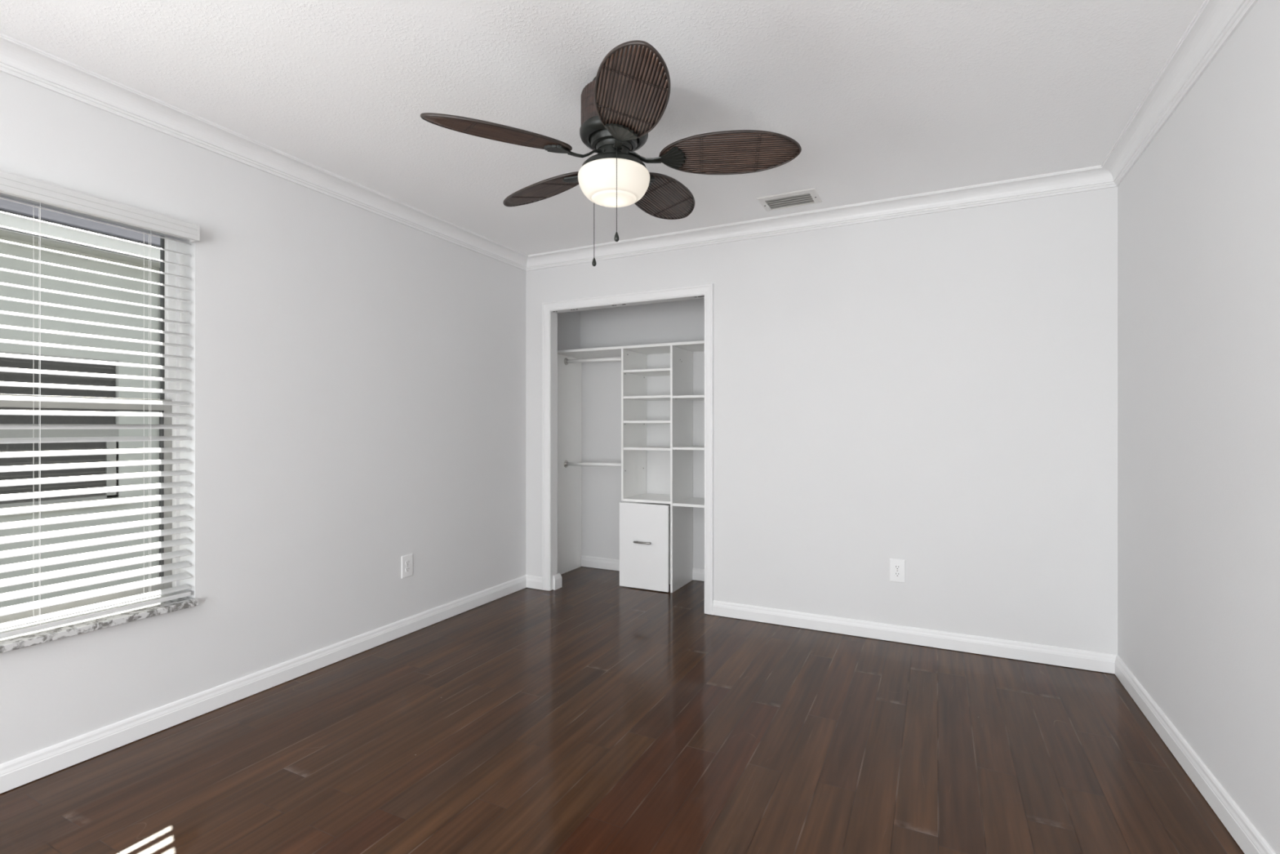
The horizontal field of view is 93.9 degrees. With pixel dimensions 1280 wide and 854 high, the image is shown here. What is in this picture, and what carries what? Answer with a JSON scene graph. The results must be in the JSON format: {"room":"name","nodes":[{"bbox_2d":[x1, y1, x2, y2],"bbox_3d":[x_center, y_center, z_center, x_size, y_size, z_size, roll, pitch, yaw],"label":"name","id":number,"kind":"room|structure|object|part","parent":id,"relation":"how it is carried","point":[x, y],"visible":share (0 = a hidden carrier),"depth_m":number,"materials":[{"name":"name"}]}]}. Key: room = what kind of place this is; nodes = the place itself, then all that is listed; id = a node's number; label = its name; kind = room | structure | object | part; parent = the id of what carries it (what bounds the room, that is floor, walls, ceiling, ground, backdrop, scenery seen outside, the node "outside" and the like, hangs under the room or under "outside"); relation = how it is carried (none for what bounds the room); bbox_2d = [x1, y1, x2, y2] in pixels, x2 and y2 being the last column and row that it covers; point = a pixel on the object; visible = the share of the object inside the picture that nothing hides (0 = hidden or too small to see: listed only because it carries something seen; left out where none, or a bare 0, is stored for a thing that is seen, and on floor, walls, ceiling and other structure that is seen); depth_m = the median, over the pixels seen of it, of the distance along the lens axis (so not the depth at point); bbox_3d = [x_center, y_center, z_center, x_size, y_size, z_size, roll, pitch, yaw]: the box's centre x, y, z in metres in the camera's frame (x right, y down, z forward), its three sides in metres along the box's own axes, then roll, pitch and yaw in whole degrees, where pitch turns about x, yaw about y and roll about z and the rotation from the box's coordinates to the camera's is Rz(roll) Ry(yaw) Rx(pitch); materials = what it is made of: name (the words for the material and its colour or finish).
{"room":"empty bedroom","nodes":[
{"label":"empty bedroom","id":0,"kind":"room"},
{"bbox_2d":[0,71,580,764],"bbox_3d":[-2.163,-0.028,2.037,0.215,2.440,7.230,0,0,26],"label":"wall","id":1,"kind":"structure","parent":0,"point":[357,375],"depth_m":2.84,"materials":[{"name":"paint"}]},
{"bbox_2d":[0,235,198,653],"bbox_3d":[-2.216,-0.100,1.892,0.250,1.657,1.363,0,0,26],"label":"window","id":2,"kind":"structure","parent":1,"relation":"in","point":[44,635],"depth_m":2.42,"materials":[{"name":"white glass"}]},
{"bbox_3d":[-2.275,0.283,1.921,0.027,0.794,1.333,0,0,26],"label":"sash","id":3,"kind":"part","parent":2,"relation":"part of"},
{"bbox_3d":[-2.176,0.717,1.872,0.162,0.024,1.355,0,0,26],"label":"sill","id":4,"kind":"part","parent":2,"relation":"part of","materials":[{"name":"stone"}]},
{"bbox_2d":[0,170,199,638],"bbox_3d":[-2.136,-0.064,1.843,0.108,1.510,1.360,0,0,26],"label":"window blind","id":5,"kind":"object","parent":2,"relation":"attached to","point":[12,186],"visible":1,"depth_m":2.17,"materials":[{"name":"white plastic"}]},
{"bbox_3d":[-2.066,-0.045,2.048,0.052,1.445,0.001,0,0,26],"label":"ladder cord","id":6,"kind":"part","parent":5,"relation":"part of","materials":[{"name":"white fabric"}]},
{"bbox_3d":[-2.063,-0.033,2.053,0.004,1.440,0.001,0,0,26],"label":"lift cord","id":7,"kind":"part","parent":5,"relation":"part of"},
{"bbox_3d":[-2.158,0.682,1.863,0.051,0.017,1.338,0,0,26],"label":"rail","id":8,"kind":"part","parent":5,"relation":"part of","materials":[{"name":"white plastic"}]},
{"bbox_3d":[-1.923,-0.045,2.335,0.052,1.445,0.001,0,0,26],"label":"ladder cord","id":9,"kind":"part","parent":5,"relation":"part of","materials":[{"name":"white fabric"}]},
{"bbox_3d":[-1.921,-0.033,2.340,0.004,1.440,0.001,0,0,26],"label":"lift cord","id":10,"kind":"part","parent":5,"relation":"part of","materials":[{"name":"white fabric"}]},
{"bbox_3d":[-2.309,-0.486,1.938,0.022,0.832,1.333,0,0,26],"label":"sash","id":11,"kind":"part","parent":2,"relation":"part of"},
{"bbox_2d":[0,574,526,793],"bbox_3d":[-2.220,1.144,1.663,0.015,0.090,6.210,0,0,26],"label":"baseboard","id":12,"kind":"structure","parent":1,"relation":"attached to","point":[23,770],"depth_m":2.51,"materials":[{"name":"paint"}]},
{"bbox_2d":[0,32,528,271],"bbox_3d":[-2.190,-1.204,1.649,0.081,0.088,6.210,0,0,26],"label":"trim","id":13,"kind":"structure","parent":1,"relation":"attached to","point":[22,60],"depth_m":2.49,"materials":[{"name":"paint"}]},
{"bbox_2d":[401,553,413,578],"bbox_3d":[-1.340,0.801,3.445,0.009,0.127,0.080,0,0,26],"label":"wall outlet","id":14,"kind":"object","parent":1,"relation":"attached to","point":[406,560],"visible":1,"depth_m":3.44,"materials":[{"name":"white plastic"}]},
{"bbox_2d":[404,566,409,572],"bbox_3d":[-1.338,0.821,3.444,0.003,0.028,0.034,0,0,26],"label":"receptacle","id":15,"kind":"object","parent":14,"relation":"attached to","point":[406,568],"depth_m":3.44,"materials":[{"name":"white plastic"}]},
{"bbox_2d":[404,560,409,565],"bbox_3d":[-1.338,0.781,3.444,0.003,0.028,0.034,0,0,26],"label":"receptacle","id":16,"kind":"object","parent":14,"relation":"attached to","point":[406,562],"depth_m":3.44,"materials":[{"name":"white plastic"}]},
{"bbox_2d":[0,0,1204,254],"bbox_3d":[-0.532,-1.308,1.229,3.855,0.120,7.230,0,0,26],"label":"ceiling","id":17,"kind":"structure","parent":0,"point":[880,100],"depth_m":2.16,"materials":[{"name":"white paint"}]},
{"bbox_2d":[420,40,801,266],"bbox_3d":[-0.138,-0.935,2.227,1.206,0.624,1.274,0,0,43],"label":"ceiling fan","id":18,"kind":"object","parent":17,"relation":"hanging from","point":[628,95],"visible":1,"depth_m":2.08,"materials":[{"name":"brown metal"}]},
{"bbox_3d":[-0.465,-0.976,1.988,0.496,0.008,0.211,0,15,-27],"label":"blade","id":19,"kind":"part","parent":18,"relation":"part of","materials":[{"name":"wicker"}]},
{"bbox_3d":[-0.396,-0.976,2.465,0.496,0.008,0.211,0,15,44],"label":"blade","id":20,"kind":"part","parent":18,"relation":"part of","materials":[{"name":"wicker"}]},
{"bbox_3d":[-0.178,-0.640,2.318,0.017,0.034,0.017,0,0,26],"label":"pull knob","id":21,"kind":"part","parent":18,"relation":"part of","materials":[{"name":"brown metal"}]},
{"bbox_3d":[-0.095,-0.873,2.179,0.262,0.110,0.262,0,0,26],"label":"lamp shade","id":22,"kind":"part","parent":18,"relation":"part of","materials":[{"name":"white glass"}]},
{"bbox_3d":[-0.084,-0.823,2.079,0.003,0.324,0.080,0,0,-6],"label":"pull chain","id":23,"kind":"part","parent":18,"relation":"part of","materials":[{"name":"brown metal"}]},
{"bbox_3d":[-0.080,-0.649,2.041,0.017,0.034,0.017,0,0,26],"label":"pull knob","id":24,"kind":"part","parent":18,"relation":"part of","materials":[{"name":"brown metal"}]},
{"bbox_3d":[-0.028,-0.976,1.768,0.211,0.008,0.496,15,-2,-9],"label":"blade","id":25,"kind":"part","parent":18,"relation":"part of","materials":[{"name":"wicker"}]},
{"bbox_3d":[0.097,-0.976,2.548,0.211,0.008,0.496,-17,-8,26],"label":"blade","id":26,"kind":"part","parent":18,"relation":"part of","materials":[{"name":"wicker"}]},
{"bbox_3d":[0.319,-0.976,2.135,0.496,0.008,0.211,0,-15,6],"label":"blade","id":27,"kind":"part","parent":18,"relation":"part of","materials":[{"name":"wicker"}]},
{"bbox_2d":[756,187,822,211],"bbox_3d":[0.822,-1.236,3.285,0.310,0.024,0.212,0,0,26],"label":"ceiling vent","id":28,"kind":"object","parent":17,"relation":"in","point":[810,196],"visible":1,"depth_m":3.27,"materials":[{"name":"metal"}]},
{"bbox_2d":[0,566,1244,853],"bbox_3d":[-0.537,1.252,1.231,3.865,0.120,7.230,0,0,26],"label":"floor","id":29,"kind":"structure","parent":0,"point":[592,713],"depth_m":2.17,"materials":[{"name":"brown wood"}]},
{"bbox_2d":[557,340,704,592],"bbox_3d":[0.161,0.293,4.533,1.732,1.798,0.460,0,0,26],"label":"organizer","id":30,"kind":"object","parent":29,"relation":"on","point":[656,540],"visible":0.89,"depth_m":4.53,"materials":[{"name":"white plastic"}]},
{"bbox_2d":[564,460,568,467],"bbox_3d":[-0.600,0.302,4.895,0.016,0.060,0.060,0,0,26],"label":"socket","id":31,"kind":"object","parent":30,"relation":"attached to","point":[566,462],"depth_m":4.88,"materials":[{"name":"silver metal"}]},
{"bbox_2d":[564,357,568,364],"bbox_3d":[-0.599,-0.537,4.897,0.016,0.060,0.060,0,0,26],"label":"socket","id":32,"kind":"object","parent":30,"relation":"attached to","point":[566,359],"depth_m":4.88,"materials":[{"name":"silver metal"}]},
{"bbox_3d":[-0.594,0.303,4.942,0.016,1.777,0.399,0,0,26],"label":"panel","id":33,"kind":"part","parent":30,"relation":"part of","materials":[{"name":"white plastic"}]},
{"bbox_3d":[-0.337,0.298,4.765,0.600,0.036,0.028,0,0,26],"label":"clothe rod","id":34,"kind":"part","parent":30,"relation":"part of","materials":[{"name":"white plastic"}]},
{"bbox_3d":[-0.336,-0.533,4.767,0.600,0.035,0.028,0,0,26],"label":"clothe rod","id":35,"kind":"part","parent":30,"relation":"part of","materials":[{"name":"white plastic"}]},
{"bbox_2d":[557,340,704,358],"bbox_3d":[0.173,-0.596,4.556,1.732,0.020,0.409,0,0,26],"label":"shelf","id":36,"kind":"object","parent":30,"relation":"attached to","point":[689,347],"depth_m":4.59,"materials":[{"name":"white laminate"}]},
{"bbox_3d":[-0.044,-0.017,4.662,0.017,1.137,0.405,0,0,26],"label":"divider panel","id":37,"kind":"part","parent":30,"relation":"part of","materials":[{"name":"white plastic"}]},
{"bbox_3d":[0.018,0.844,4.364,0.140,0.015,0.030,0,0,26],"label":"handle","id":38,"kind":"part","parent":30,"relation":"part of","materials":[{"name":"metal"}]},
{"bbox_3d":[0.028,0.875,4.387,0.398,0.623,0.018,0,0,26],"label":"drawer","id":39,"kind":"part","parent":30,"relation":"part of","materials":[{"name":"white laminate"}]},
{"bbox_2d":[623,493,670,503],"bbox_3d":[0.137,0.546,4.575,0.383,0.020,0.403,0,0,26],"label":"shelf","id":40,"kind":"object","parent":30,"relation":"attached to","point":[633,497],"depth_m":4.49,"materials":[{"name":"white laminate"}]},
{"bbox_2d":[623,445,670,450],"bbox_3d":[0.137,0.162,4.575,0.383,0.018,0.403,0,0,26],"label":"shelf","id":41,"kind":"object","parent":30,"relation":"attached to","point":[625,447],"depth_m":4.45,"materials":[{"name":"white laminate"}]},
{"bbox_2d":[623,420,670,423],"bbox_3d":[0.137,-0.038,4.575,0.383,0.018,0.403,0,0,26],"label":"shelf","id":42,"kind":"object","parent":30,"relation":"attached to","point":[624,421],"depth_m":4.42,"materials":[{"name":"white laminate"}]},
{"bbox_2d":[623,395,670,400],"bbox_3d":[0.137,-0.221,4.575,0.383,0.018,0.403,0,0,26],"label":"shelf","id":43,"kind":"object","parent":30,"relation":"attached to","point":[626,397],"depth_m":4.48,"materials":[{"name":"white laminate"}]},
{"bbox_2d":[623,368,670,376],"bbox_3d":[0.137,-0.416,4.575,0.383,0.017,0.403,0,0,26],"label":"shelf","id":44,"kind":"object","parent":30,"relation":"attached to","point":[627,371],"depth_m":4.49,"materials":[{"name":"white laminate"}]},
{"bbox_3d":[0.315,0.303,4.484,0.017,1.777,0.405,0,0,26],"label":"divider panel","id":45,"kind":"part","parent":30,"relation":"part of","materials":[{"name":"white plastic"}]},
{"bbox_2d":[672,497,704,507],"bbox_3d":[0.637,0.557,4.328,0.697,0.021,0.403,0,0,26],"label":"shelf","id":46,"kind":"object","parent":30,"relation":"attached to","point":[698,502],"depth_m":4.33,"materials":[{"name":"white laminate"}]},
{"bbox_2d":[672,445,704,449],"bbox_3d":[0.637,0.154,4.328,0.697,0.018,0.403,0,0,26],"label":"shelf","id":47,"kind":"object","parent":30,"relation":"attached to","point":[674,447],"depth_m":4.28,"materials":[{"name":"white laminate"}]},
{"bbox_2d":[672,395,704,399],"bbox_3d":[0.637,-0.216,4.328,0.697,0.018,0.403,0,0,26],"label":"shelf","id":48,"kind":"object","parent":30,"relation":"attached to","point":[674,397],"depth_m":4.28,"materials":[{"name":"white laminate"}]},
{"bbox_2d":[580,297,704,568],"bbox_3d":[1.089,-0.028,4.393,3.520,2.440,0.110,0,0,26],"label":"wall","id":49,"kind":"structure","parent":0,"point":[681,321],"depth_m":4.95,"materials":[{"name":"paint"}]},
{"bbox_2d":[581,555,704,581],"bbox_3d":[0.268,1.144,4.730,1.719,0.090,0.015,0,0,26],"label":"baseboard","id":50,"kind":"structure","parent":49,"relation":"attached to","point":[698,574],"depth_m":4.99,"materials":[{"name":"paint"}]},
{"bbox_2d":[525,186,1117,654],"bbox_3d":[0.747,-0.028,3.704,3.520,2.440,0.082,0,0,26],"label":"wall","id":51,"kind":"structure","parent":0,"point":[936,393],"depth_m":3.28,"materials":[{"name":"paint"}]},
{"bbox_2d":[526,574,542,589],"bbox_3d":[-0.780,1.144,4.407,0.158,0.090,0.015,0,0,26],"label":"baseboard","id":52,"kind":"structure","parent":51,"relation":"attached to","point":[532,581],"depth_m":4.40,"materials":[{"name":"paint"}]},
{"bbox_2d":[553,573,561,590],"bbox_3d":[-0.639,1.139,4.429,0.086,0.106,0.090,0,0,26],"label":"baseboard","id":53,"kind":"object","parent":51,"relation":"attached to","point":[557,577],"visible":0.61,"depth_m":4.40,"materials":[{"name":"paint"}]},
{"bbox_2d":[542,283,713,614],"bbox_3d":[-0.105,0.141,4.118,1.309,2.096,0.101,0,0,26],"label":"trim","id":54,"kind":"structure","parent":51,"relation":"attached to","point":[550,310],"depth_m":4.33,"materials":[{"name":"paint"}]},
{"bbox_2d":[526,164,1117,271],"bbox_3d":[0.711,-1.204,3.631,3.520,0.088,0.081,0,0,26],"label":"trim","id":55,"kind":"structure","parent":51,"relation":"attached to","point":[1096,177],"depth_m":3.39,"materials":[{"name":"paint"}]},
{"bbox_2d":[889,558,905,582],"bbox_3d":[1.428,0.797,3.316,0.080,0.127,0.009,0,0,26],"label":"wall outlet","id":56,"kind":"object","parent":51,"relation":"attached to","point":[897,566],"visible":1,"depth_m":3.31,"materials":[{"name":"white plastic"}]},
{"bbox_2d":[893,571,900,577],"bbox_3d":[1.426,0.817,3.314,0.034,0.028,0.003,0,0,26],"label":"receptacle","id":57,"kind":"object","parent":56,"relation":"attached to","point":[896,574],"depth_m":3.31,"materials":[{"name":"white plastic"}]},
{"bbox_2d":[893,564,900,569],"bbox_3d":[1.426,0.777,3.314,0.034,0.028,0.003,0,0,26],"label":"receptacle","id":58,"kind":"object","parent":56,"relation":"attached to","point":[895,566],"depth_m":3.31,"materials":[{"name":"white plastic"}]},
{"bbox_2d":[712,600,1116,673],"bbox_3d":[1.382,1.144,3.336,2.054,0.090,0.015,0,0,26],"label":"baseboard","id":59,"kind":"structure","parent":51,"relation":"attached to","point":[1028,651],"depth_m":3.24,"materials":[{"name":"paint"}]},
{"bbox_2d":[1117,0,1279,853],"bbox_3d":[1.141,-0.028,0.400,0.120,2.440,7.230,0,0,26],"label":"wall","id":60,"kind":"structure","parent":0,"point":[1198,211],"depth_m":1.92,"materials":[{"name":"paint"}]},
{"bbox_2d":[1101,0,1258,186],"bbox_3d":[0.891,-1.204,0.122,0.081,0.088,6.210,0,0,26],"label":"trim","id":61,"kind":"structure","parent":60,"relation":"attached to","point":[1215,21],"depth_m":2.06,"materials":[{"name":"paint"}]},
{"bbox_2d":[1114,654,1275,853],"bbox_3d":[0.921,1.144,0.107,0.015,0.090,6.210,0,0,26],"label":"baseboard","id":62,"kind":"structure","parent":60,"relation":"attached to","point":[1249,839],"depth_m":1.98,"materials":[{"name":"paint"}]},
{"label":"outside","id":63,"kind":"structure","parent":0,"visible":0},
{"bbox_3d":[-7.163,2.392,6.897,13.040,0.100,22.000,0,0,26],"label":"ground","id":64,"kind":"structure","parent":63,"visible":0},
{"bbox_2d":[0,195,159,608],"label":"window","id":65,"kind":"structure","parent":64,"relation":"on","point":[6,206],"depth_m":6.70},
{"bbox_3d":[-6.715,0.025,6.122,0.030,1.615,2.210,0,0,26],"label":"pane","id":66,"kind":"part","parent":65,"relation":"part of","materials":[{"name":"clear glass"}]},
{"bbox_3d":[-6.661,0.877,6.096,0.050,0.090,2.410,0,0,26],"label":"sill","id":67,"kind":"part","parent":65,"relation":"part of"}
]}

